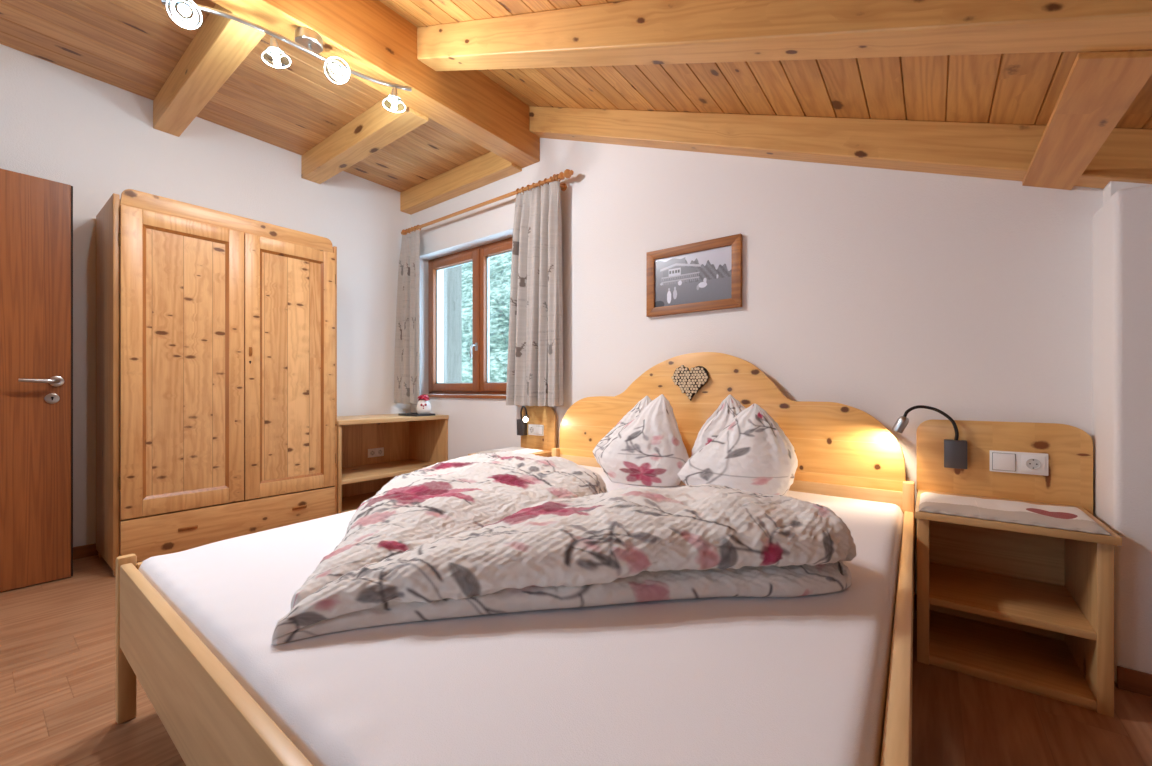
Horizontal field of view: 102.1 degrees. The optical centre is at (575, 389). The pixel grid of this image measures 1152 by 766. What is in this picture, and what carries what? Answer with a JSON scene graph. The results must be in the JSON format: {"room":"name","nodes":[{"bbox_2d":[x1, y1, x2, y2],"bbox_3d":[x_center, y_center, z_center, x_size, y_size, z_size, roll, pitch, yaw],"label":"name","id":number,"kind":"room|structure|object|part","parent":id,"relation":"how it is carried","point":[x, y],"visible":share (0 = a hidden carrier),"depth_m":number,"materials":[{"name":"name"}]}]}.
{"room":"bedroom","nodes":[
{"label":"bedroom","id":0,"kind":"room"},
{"bbox_2d":[0,44,410,546],"bbox_3d":[-3.337,-0.750,2.501,0.300,3.500,5.320,0,0,37],"label":"wall","id":1,"kind":"structure","parent":0,"point":[95,137],"depth_m":3.12,"materials":[{"name":"white paint"}]},
{"bbox_2d":[73,543,97,559],"bbox_3d":[-3.419,0.964,2.135,0.014,0.072,4.040,0,0,37],"label":"baseboard","id":2,"kind":"structure","parent":1,"relation":"attached to","point":[88,550],"depth_m":2.77,"materials":[{"name":"brown wood"}]},
{"bbox_2d":[153,4,264,136],"bbox_3d":[-2.115,-1.785,2.626,1.490,0.180,0.133,0,0,37],"label":"ceiling beam","id":3,"kind":"structure","parent":1,"relation":"attached to","point":[221,44],"depth_m":2.51,"materials":[{"name":"brown wood"}]},
{"bbox_2d":[301,96,427,183],"bbox_3d":[-1.568,-1.785,3.342,1.490,0.180,0.145,0,0,37],"label":"ceiling beam","id":4,"kind":"structure","parent":1,"relation":"attached to","point":[377,127],"depth_m":3.25,"materials":[{"name":"brown wood"}]},
{"bbox_2d":[0,0,490,191],"bbox_3d":[-2.463,-1.913,2.022,1.670,0.075,5.420,0,0,37],"label":"ceiling","id":5,"kind":"structure","parent":0,"point":[134,46],"depth_m":2.78,"materials":[{"name":"brown wood"}]},
{"bbox_2d":[0,555,1151,765],"bbox_3d":[-0.745,1.100,0.771,6.520,0.200,5.720,0,0,37],"label":"floor","id":6,"kind":"structure","parent":0,"point":[58,637],"depth_m":1.45,"materials":[{"name":"laminate"}]},
{"bbox_2d":[0,168,72,591],"bbox_3d":[-2.936,-0.045,2.109,0.104,2.079,0.905,0,0,37],"label":"door","id":7,"kind":"structure","parent":6,"relation":"on","point":[36,213],"depth_m":2.38,"materials":[{"name":"brown wood"}]},
{"bbox_3d":[-2.715,-0.043,2.369,0.069,0.054,0.157,0,0,37],"label":"handle","id":8,"kind":"part","parent":7,"relation":"part of","materials":[{"name":"silver metal"}]},
{"bbox_3d":[-2.717,0.047,2.417,0.008,0.052,0.052,0,0,37],"label":"keyhole plate","id":9,"kind":"part","parent":7,"relation":"part of","materials":[{"name":"silver metal"}]},
{"bbox_2d":[96,189,336,575],"bbox_3d":[-2.301,-0.044,3.090,0.581,2.088,1.170,0,0,37],"label":"wardrobe","id":10,"kind":"object","parent":6,"relation":"on","point":[216,331],"visible":0.88,"depth_m":2.79,"materials":[{"name":"brown wood"}]},
{"bbox_3d":[-2.663,-0.040,2.646,0.545,2.004,0.025,0,0,37],"label":"panel","id":11,"kind":"part","parent":10,"relation":"part of","materials":[{"name":"brown wood"}]},
{"bbox_3d":[-2.260,-0.145,2.708,0.021,1.680,0.560,0,0,37],"label":"door","id":12,"kind":"part","parent":10,"relation":"part of","materials":[{"name":"brown wood"}]},
{"bbox_3d":[-2.262,-0.150,2.714,0.007,1.514,0.398,0,0,37],"label":"door panel","id":13,"kind":"part","parent":10,"relation":"part of","materials":[{"name":"brown wood"}]},
{"bbox_3d":[-2.257,-0.150,2.710,0.015,1.510,0.394,0,0,37],"label":"panel moulding","id":14,"kind":"part","parent":10,"relation":"part of","materials":[{"name":"brown wood"}]},
{"bbox_3d":[-2.247,0.805,2.700,0.013,0.020,0.090,0,0,37],"label":"drawer pull","id":15,"kind":"part","parent":10,"relation":"part of","materials":[{"name":"brown wood"}]},
{"bbox_3d":[-2.526,-0.025,3.265,0.010,1.950,1.125,0,0,37],"label":"panel","id":16,"kind":"part","parent":10,"relation":"part of","materials":[{"name":"brown wood"}]},
{"bbox_3d":[-2.094,0.821,2.934,0.029,0.234,1.120,0,0,37],"label":"drawer","id":17,"kind":"part","parent":10,"relation":"part of","materials":[{"name":"brown wood"}]},
{"bbox_3d":[-1.918,-0.145,3.155,0.021,1.680,0.556,0,0,37],"label":"door","id":18,"kind":"part","parent":10,"relation":"part of","materials":[{"name":"brown wood"}]},
{"bbox_3d":[-1.922,-0.150,3.159,0.007,1.514,0.399,0,0,37],"label":"door panel","id":19,"kind":"part","parent":10,"relation":"part of","materials":[{"name":"brown wood"}]},
{"bbox_3d":[-1.916,-0.150,3.155,0.015,1.510,0.395,0,0,37],"label":"panel moulding","id":20,"kind":"part","parent":10,"relation":"part of","materials":[{"name":"brown wood"}]},
{"bbox_3d":[-1.882,0.805,3.176,0.013,0.020,0.090,0,0,37],"label":"drawer pull","id":21,"kind":"part","parent":10,"relation":"part of","materials":[{"name":"brown wood"}]},
{"bbox_3d":[-1.966,-0.040,3.557,0.545,2.004,0.020,0,0,37],"label":"panel","id":22,"kind":"part","parent":10,"relation":"part of","materials":[{"name":"brown wood"}]},
{"bbox_2d":[337,414,448,513],"bbox_3d":[-1.664,0.614,3.955,0.588,0.772,0.971,0,0,37],"label":"shelf unit","id":23,"kind":"object","parent":6,"relation":"on","point":[410,443],"visible":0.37,"depth_m":4.14,"materials":[{"name":"brown wood"}]},
{"bbox_3d":[-1.954,0.631,3.583,0.573,0.738,0.024,0,0,37],"label":"panel","id":24,"kind":"part","parent":23,"relation":"part of","materials":[{"name":"brown wood"}]},
{"bbox_3d":[-1.665,0.938,3.957,0.559,0.025,0.920,0,0,37],"label":"shelf","id":25,"kind":"part","parent":23,"relation":"part of","materials":[{"name":"brown wood"}]},
{"bbox_3d":[-1.891,0.606,4.130,0.012,0.688,0.920,0,0,37],"label":"panel","id":26,"kind":"part","parent":23,"relation":"part of","materials":[{"name":"brown wood"}]},
{"bbox_2d":[368,447,383,457],"bbox_3d":[-1.808,0.570,4.215,0.016,0.078,0.150,0,0,37],"label":"wall socket","id":27,"kind":"object","parent":23,"relation":"attached to","point":[374,452],"visible":1,"depth_m":4.21,"materials":[{"name":"white plastic"}]},
{"bbox_3d":[-1.665,0.685,3.957,0.559,0.030,0.920,0,0,37],"label":"shelf","id":28,"kind":"part","parent":23,"relation":"part of","materials":[{"name":"brown wood"}]},
{"bbox_2d":[398,413,434,416],"bbox_3d":[-1.393,0.219,4.080,0.270,0.018,0.190,0,0,37],"label":"serving tray","id":29,"kind":"object","parent":23,"relation":"on","point":[400,414],"visible":0.91,"depth_m":4.02,"materials":[{"name":"grey stone"}]},
{"bbox_2d":[416,394,430,413],"bbox_3d":[-1.325,0.131,4.059,0.129,0.179,0.125,0,0,37],"label":"figurine","id":30,"kind":"object","parent":29,"relation":"on","point":[423,406],"visible":0.95,"depth_m":4.02,"materials":[{"name":"white ceramic"}]},
{"bbox_2d":[417,394,429,400],"bbox_3d":[-1.326,0.070,4.061,0.099,0.058,0.108,0,0,1],"label":"hat","id":31,"kind":"object","parent":30,"relation":"on","point":[421,398],"depth_m":4.03,"materials":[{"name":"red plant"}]},
{"bbox_3d":[-1.380,0.631,4.333,0.573,0.738,0.024,0,0,37],"label":"panel","id":32,"kind":"part","parent":23,"relation":"part of","materials":[{"name":"brown wood"}]},
{"bbox_2d":[468,406,555,456],"bbox_3d":[-0.444,0.561,3.293,0.386,0.878,0.492,0,0,37],"label":"nightstand","id":33,"kind":"object","parent":6,"relation":"on","point":[539,415],"visible":0.17,"depth_m":3.42,"materials":[{"name":"brown wood"}]},
{"bbox_2d":[475,447,543,453],"bbox_3d":[-0.462,0.431,3.265,0.303,0.023,0.376,0,0,37],"label":"table runner","id":34,"kind":"object","parent":33,"relation":"on","point":[509,449],"visible":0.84,"depth_m":3.25,"materials":[{"name":"fabric"}]},
{"bbox_2d":[517,406,529,435],"bbox_3d":[-0.379,0.233,3.423,0.074,0.225,0.281,0,0,-17],"label":"reading lamp","id":35,"kind":"object","parent":33,"relation":"attached to","point":[521,423],"visible":0.99,"depth_m":3.50,"materials":[{"name":"grey metal"}]},
{"bbox_2d":[528,424,543,435],"bbox_3d":[-0.298,0.300,3.454,0.150,0.080,0.016,0,0,37],"label":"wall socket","id":36,"kind":"object","parent":33,"relation":"attached to","point":[533,429],"visible":1,"depth_m":3.45,"materials":[{"name":"white plastic"}]},
{"bbox_3d":[-0.283,0.361,3.466,0.340,0.478,0.020,0,0,37],"label":"panel","id":37,"kind":"part","parent":33,"relation":"part of","materials":[{"name":"brown wood"}]},
{"bbox_2d":[116,352,914,765],"bbox_3d":[0.013,0.394,1.770,2.130,1.212,2.304,0,0,37],"label":"bed","id":38,"kind":"object","parent":6,"relation":"on","point":[841,450],"visible":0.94,"depth_m":1.39,"materials":[{"name":"brown wood"}]},
{"bbox_3d":[-1.363,0.751,1.412,0.030,0.497,0.044,0,0,37],"label":"post","id":39,"kind":"part","parent":38,"relation":"part of","materials":[{"name":"brown wood"}]},
{"bbox_3d":[-0.606,0.646,0.820,1.890,0.247,0.028,0,0,38],"label":"footboard","id":40,"kind":"part","parent":38,"relation":"part of","materials":[{"name":"brown wood"}]},
{"bbox_2d":[138,465,903,765],"bbox_3d":[0.021,0.607,1.757,1.998,0.217,2.305,0,0,37],"label":"mattress","id":41,"kind":"object","parent":38,"relation":"on","point":[800,680],"visible":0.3,"depth_m":0.84,"materials":[{"name":"white fabric"}]},
{"bbox_2d":[291,451,606,609],"bbox_3d":[-0.468,0.399,1.799,0.959,0.205,1.429,0,0,37],"label":"duvet","id":42,"kind":"object","parent":41,"relation":"on","point":[430,504],"visible":0.71,"depth_m":1.49,"materials":[{"name":"fabric"}]},
{"bbox_2d":[271,484,856,644],"bbox_3d":[0.033,0.391,1.308,1.376,0.221,0.586,0,0,-9],"label":"duvet","id":43,"kind":"object","parent":41,"relation":"on","point":[630,544],"visible":1,"depth_m":1.09,"materials":[{"name":"fabric"}]},
{"bbox_2d":[593,394,688,486],"bbox_3d":[0.341,0.263,2.568,0.536,0.476,0.348,0,0,10],"label":"pillow","id":44,"kind":"object","parent":41,"relation":"on","point":[646,447],"visible":0.98,"depth_m":2.43,"materials":[{"name":"fabric"}]},
{"bbox_2d":[677,394,797,495],"bbox_3d":[0.787,0.263,2.286,0.537,0.476,0.348,0,0,21],"label":"pillow","id":45,"kind":"object","parent":41,"relation":"on","point":[740,447],"visible":0.95,"depth_m":2.14,"materials":[{"name":"fabric"}]},
{"bbox_3d":[-0.136,0.708,3.292,0.045,0.585,0.066,0,0,37],"label":"post","id":46,"kind":"part","parent":38,"relation":"part of","materials":[{"name":"brown wood"}]},
{"bbox_2d":[671,365,708,400],"bbox_3d":[0.654,-0.038,2.671,0.224,0.205,0.029,0,0,37],"label":"heart","id":47,"kind":"object","parent":38,"relation":"hanging from","point":[690,382],"visible":1,"depth_m":2.66,"materials":[{"name":"brown plant"}]},
{"bbox_3d":[0.673,0.527,2.667,1.970,0.145,0.014,0,0,37],"label":"headboard rail","id":48,"kind":"part","parent":38,"relation":"part of","materials":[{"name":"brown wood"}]},
{"bbox_3d":[0.682,0.214,2.688,1.992,0.852,0.028,0,0,37],"label":"headboard","id":49,"kind":"part","parent":38,"relation":"part of","materials":[{"name":"brown wood"}]},
{"bbox_3d":[0.808,0.651,1.149,0.034,0.238,2.195,0,0,36],"label":"rail","id":50,"kind":"part","parent":38,"relation":"part of","materials":[{"name":"brown wood"}]},
{"bbox_3d":[1.472,0.704,2.063,0.042,0.592,0.066,0,0,37],"label":"post","id":51,"kind":"part","parent":38,"relation":"part of","materials":[{"name":"brown wood"}]},
{"bbox_2d":[915,419,1121,717],"bbox_3d":[1.594,0.566,1.735,0.537,0.868,0.492,0,0,37],"label":"nightstand","id":52,"kind":"object","parent":6,"relation":"on","point":[1029,608],"visible":0.9,"depth_m":1.77,"materials":[{"name":"brown wood"}]},
{"bbox_3d":[1.403,0.735,1.879,0.036,0.530,0.450,0,0,37],"label":"panel","id":53,"kind":"part","parent":52,"relation":"part of","materials":[{"name":"brown wood"}]},
{"bbox_2d":[892,405,966,468],"bbox_3d":[1.520,0.200,2.008,0.275,0.264,0.067,0,0,19],"label":"reading lamp","id":54,"kind":"object","parent":52,"relation":"attached to","point":[955,451],"visible":1,"depth_m":1.97,"materials":[{"name":"grey metal"}]},
{"bbox_3d":[1.737,0.366,1.922,0.537,0.468,0.020,0,0,37],"label":"panel","id":55,"kind":"part","parent":52,"relation":"part of","materials":[{"name":"brown wood"}]},
{"bbox_2d":[929,562,1096,640],"bbox_3d":[1.579,0.766,1.741,0.413,0.024,0.440,0,0,37],"label":"shelf","id":56,"kind":"object","parent":52,"relation":"attached to","point":[1029,600],"depth_m":1.69,"materials":[{"name":"brown wood"}]},
{"bbox_2d":[929,610,1096,707],"bbox_3d":[1.579,0.976,1.741,0.413,0.024,0.440,0,0,37],"label":"shelf","id":57,"kind":"object","parent":52,"relation":"attached to","point":[1038,662],"depth_m":1.69,"materials":[{"name":"brown wood"}]},
{"bbox_2d":[919,492,1110,534],"bbox_3d":[1.535,0.431,1.685,0.471,0.022,0.341,0,0,37],"label":"table runner","id":58,"kind":"object","parent":52,"relation":"on","point":[1060,517],"visible":1,"depth_m":1.63,"materials":[{"name":"fabric"}]},
{"bbox_2d":[990,450,1047,475],"bbox_3d":[1.775,0.294,1.870,0.172,0.086,0.016,0,0,37],"label":"wall switch","id":59,"kind":"object","parent":52,"relation":"attached to","point":[1000,461],"visible":1,"depth_m":1.87,"materials":[{"name":"white plastic"}]},
{"bbox_3d":[1.760,0.735,1.607,0.036,0.530,0.450,0,0,37],"label":"panel","id":60,"kind":"part","parent":52,"relation":"part of","materials":[{"name":"brown wood"}]},
{"bbox_2d":[411,138,1102,593],"bbox_3d":[0.846,-0.750,2.852,6.520,3.500,0.320,0,0,37],"label":"wall","id":61,"kind":"structure","parent":0,"point":[880,293],"depth_m":2.32,"materials":[{"name":"white paint"}]},
{"bbox_2d":[211,0,539,167],"bbox_3d":[-1.869,-1.907,1.568,0.186,0.385,5.020,0,0,37],"label":"ceiling beam","id":62,"kind":"structure","parent":61,"relation":"attached to","point":[374,40],"depth_m":2.62,"materials":[{"name":"brown wood"}]},
{"bbox_2d":[161,0,411,112],"bbox_3d":[-1.292,-1.606,2.213,1.015,0.216,0.202,0,0,-41],"label":"lamp","id":63,"kind":"object","parent":62,"relation":"attached to","point":[307,40],"visible":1,"depth_m":2.21,"materials":[{"name":"silver metal"}]},
{"bbox_3d":[-1.608,-1.552,1.912,0.033,0.033,0.029,0,0,37],"label":"bulb","id":64,"kind":"part","parent":63,"relation":"part of","materials":[{"name":"white glass"}]},
{"bbox_3d":[-1.371,-1.526,2.130,0.029,0.032,0.029,0,0,37],"label":"bulb","id":65,"kind":"part","parent":63,"relation":"part of","materials":[{"name":"white glass"}]},
{"bbox_3d":[-1.163,-1.553,2.261,0.033,0.033,0.029,0,0,37],"label":"bulb","id":66,"kind":"part","parent":63,"relation":"part of","materials":[{"name":"white glass"}]},
{"bbox_3d":[-0.965,-1.525,2.476,0.029,0.032,0.029,0,0,37],"label":"bulb","id":67,"kind":"part","parent":63,"relation":"part of","materials":[{"name":"white glass"}]},
{"bbox_2d":[400,152,521,214],"bbox_3d":[-1.045,-1.785,4.025,1.490,0.180,0.115,0,0,37],"label":"ceiling beam","id":68,"kind":"structure","parent":61,"relation":"attached to","point":[488,168],"depth_m":3.94,"materials":[{"name":"brown wood"}]},
{"bbox_2d":[421,237,512,398],"bbox_3d":[-0.877,-0.598,4.088,1.520,1.345,0.230,0,0,37],"label":"window","id":69,"kind":"structure","parent":61,"relation":"in","point":[480,387],"depth_m":4.10,"materials":[{"name":"brown wood"}]},
{"bbox_3d":[-1.132,-0.610,4.349,0.718,1.250,0.065,0,0,37],"label":"sash","id":70,"kind":"part","parent":69,"relation":"part of","materials":[{"name":"brown wood"}]},
{"bbox_3d":[-0.898,0.061,4.061,1.520,0.028,0.160,0,0,37],"label":"sill","id":71,"kind":"part","parent":69,"relation":"part of","materials":[{"name":"brown wood"}]},
{"bbox_3d":[-0.894,-0.340,4.069,0.031,0.140,0.066,0,0,37],"label":"handle","id":72,"kind":"part","parent":69,"relation":"part of","materials":[{"name":"silver metal"}]},
{"bbox_3d":[-0.558,-0.610,3.911,0.718,1.250,0.065,0,0,37],"label":"sash","id":73,"kind":"part","parent":69,"relation":"part of","materials":[{"name":"brown wood"}]},
{"bbox_2d":[401,169,573,234],"bbox_3d":[-0.815,-1.476,3.838,2.063,0.087,0.131,0,0,37],"label":"curtain rod","id":74,"kind":"object","parent":61,"relation":"attached to","point":[567,173],"visible":0.8,"depth_m":3.59,"materials":[{"name":"brown wood"}]},
{"bbox_2d":[394,225,420,403],"bbox_3d":[-1.531,-0.689,4.315,0.334,1.642,0.122,0,0,31],"label":"curtain","id":75,"kind":"object","parent":74,"relation":"hanging from","point":[407,367],"visible":0.99,"depth_m":4.30,"materials":[{"name":"fabric"}]},
{"bbox_2d":[506,174,562,406],"bbox_3d":[-0.319,-0.696,3.397,0.518,1.630,0.113,0,0,37],"label":"curtain","id":76,"kind":"object","parent":74,"relation":"hanging from","point":[535,340],"visible":0.98,"depth_m":3.35,"materials":[{"name":"fabric"}]},
{"bbox_2d":[646,234,741,316],"bbox_3d":[0.683,-0.658,2.756,0.587,0.403,0.028,0,0,37],"label":"framed picture","id":77,"kind":"object","parent":61,"relation":"attached to","point":[706,275],"visible":1,"depth_m":2.74,"materials":[{"name":"brown wood"}]},
{"bbox_2d":[655,246,730,306],"bbox_3d":[0.683,-0.658,2.756,0.489,0.305,0.001,0,0,37],"label":"photograph","id":78,"kind":"object","parent":77,"relation":"attached to","point":[701,276],"depth_m":2.75},
{"bbox_2d":[915,594,916,610],"bbox_3d":[0.947,0.964,2.565,2.588,0.072,0.014,0,0,37],"label":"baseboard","id":79,"kind":"structure","parent":61,"relation":"attached to","point":[915,594],"depth_m":2.11,"materials":[{"name":"brown wood"}]},
{"bbox_2d":[379,0,1151,128],"bbox_3d":[-0.007,-1.241,0.144,4.585,1.900,5.420,0,0,37],"label":"ceiling","id":80,"kind":"structure","parent":0,"point":[1011,88],"depth_m":2.03,"materials":[{"name":"brown wood"}]},
{"bbox_2d":[417,0,1151,70],"bbox_3d":[0.815,-1.143,1.432,4.244,1.863,0.135,0,0,37],"label":"ceiling beam","id":81,"kind":"structure","parent":80,"relation":"attached to","point":[629,32],"depth_m":1.50,"materials":[{"name":"brown wood"}]},
{"bbox_2d":[1022,51,1151,189],"bbox_3d":[1.599,-0.813,1.497,0.138,0.071,0.920,0,0,37],"label":"beam","id":82,"kind":"structure","parent":80,"relation":"attached to","point":[1099,88],"depth_m":1.36,"materials":[{"name":"brown wood"}]},
{"bbox_2d":[1093,181,1151,682],"bbox_3d":[2.464,0.030,1.257,1.412,1.940,0.290,0,0,37],"label":"wall","id":83,"kind":"structure","parent":0,"point":[1122,227],"depth_m":1.55,"materials":[{"name":"white paint"}]},
{"bbox_2d":[529,106,1151,188],"bbox_3d":[1.379,-1.143,2.168,4.244,1.863,0.120,0,0,37],"label":"beam","id":84,"kind":"structure","parent":83,"relation":"attached to","point":[982,150],"depth_m":2.17,"materials":[{"name":"brown wood"}]},
{"bbox_2d":[1117,666,1151,696],"bbox_3d":[2.374,0.964,1.136,1.408,0.072,0.012,0,0,37],"label":"baseboard","id":85,"kind":"structure","parent":83,"relation":"attached to","point":[1135,681],"depth_m":1.54,"materials":[{"name":"brown wood"}]},
{"label":"outside","id":86,"kind":"structure","parent":0,"visible":0},
{"bbox_2d":[462,253,511,394],"bbox_3d":[-4.191,-2.068,15.099,27.000,9.422,8.500,0,0,37],"label":"trees","id":87,"kind":"object","parent":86,"point":[499,266],"visible":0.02,"depth_m":13.85,"materials":[{"name":"green plant"}]},
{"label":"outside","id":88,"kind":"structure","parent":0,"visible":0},
{"bbox_2d":[444,265,461,394],"bbox_3d":[-1.464,-0.275,5.399,0.195,3.150,0.200,0,0,37],"label":"wooden post","id":89,"kind":"object","parent":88,"point":[452,276],"visible":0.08,"depth_m":5.32,"materials":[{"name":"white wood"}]}
]}

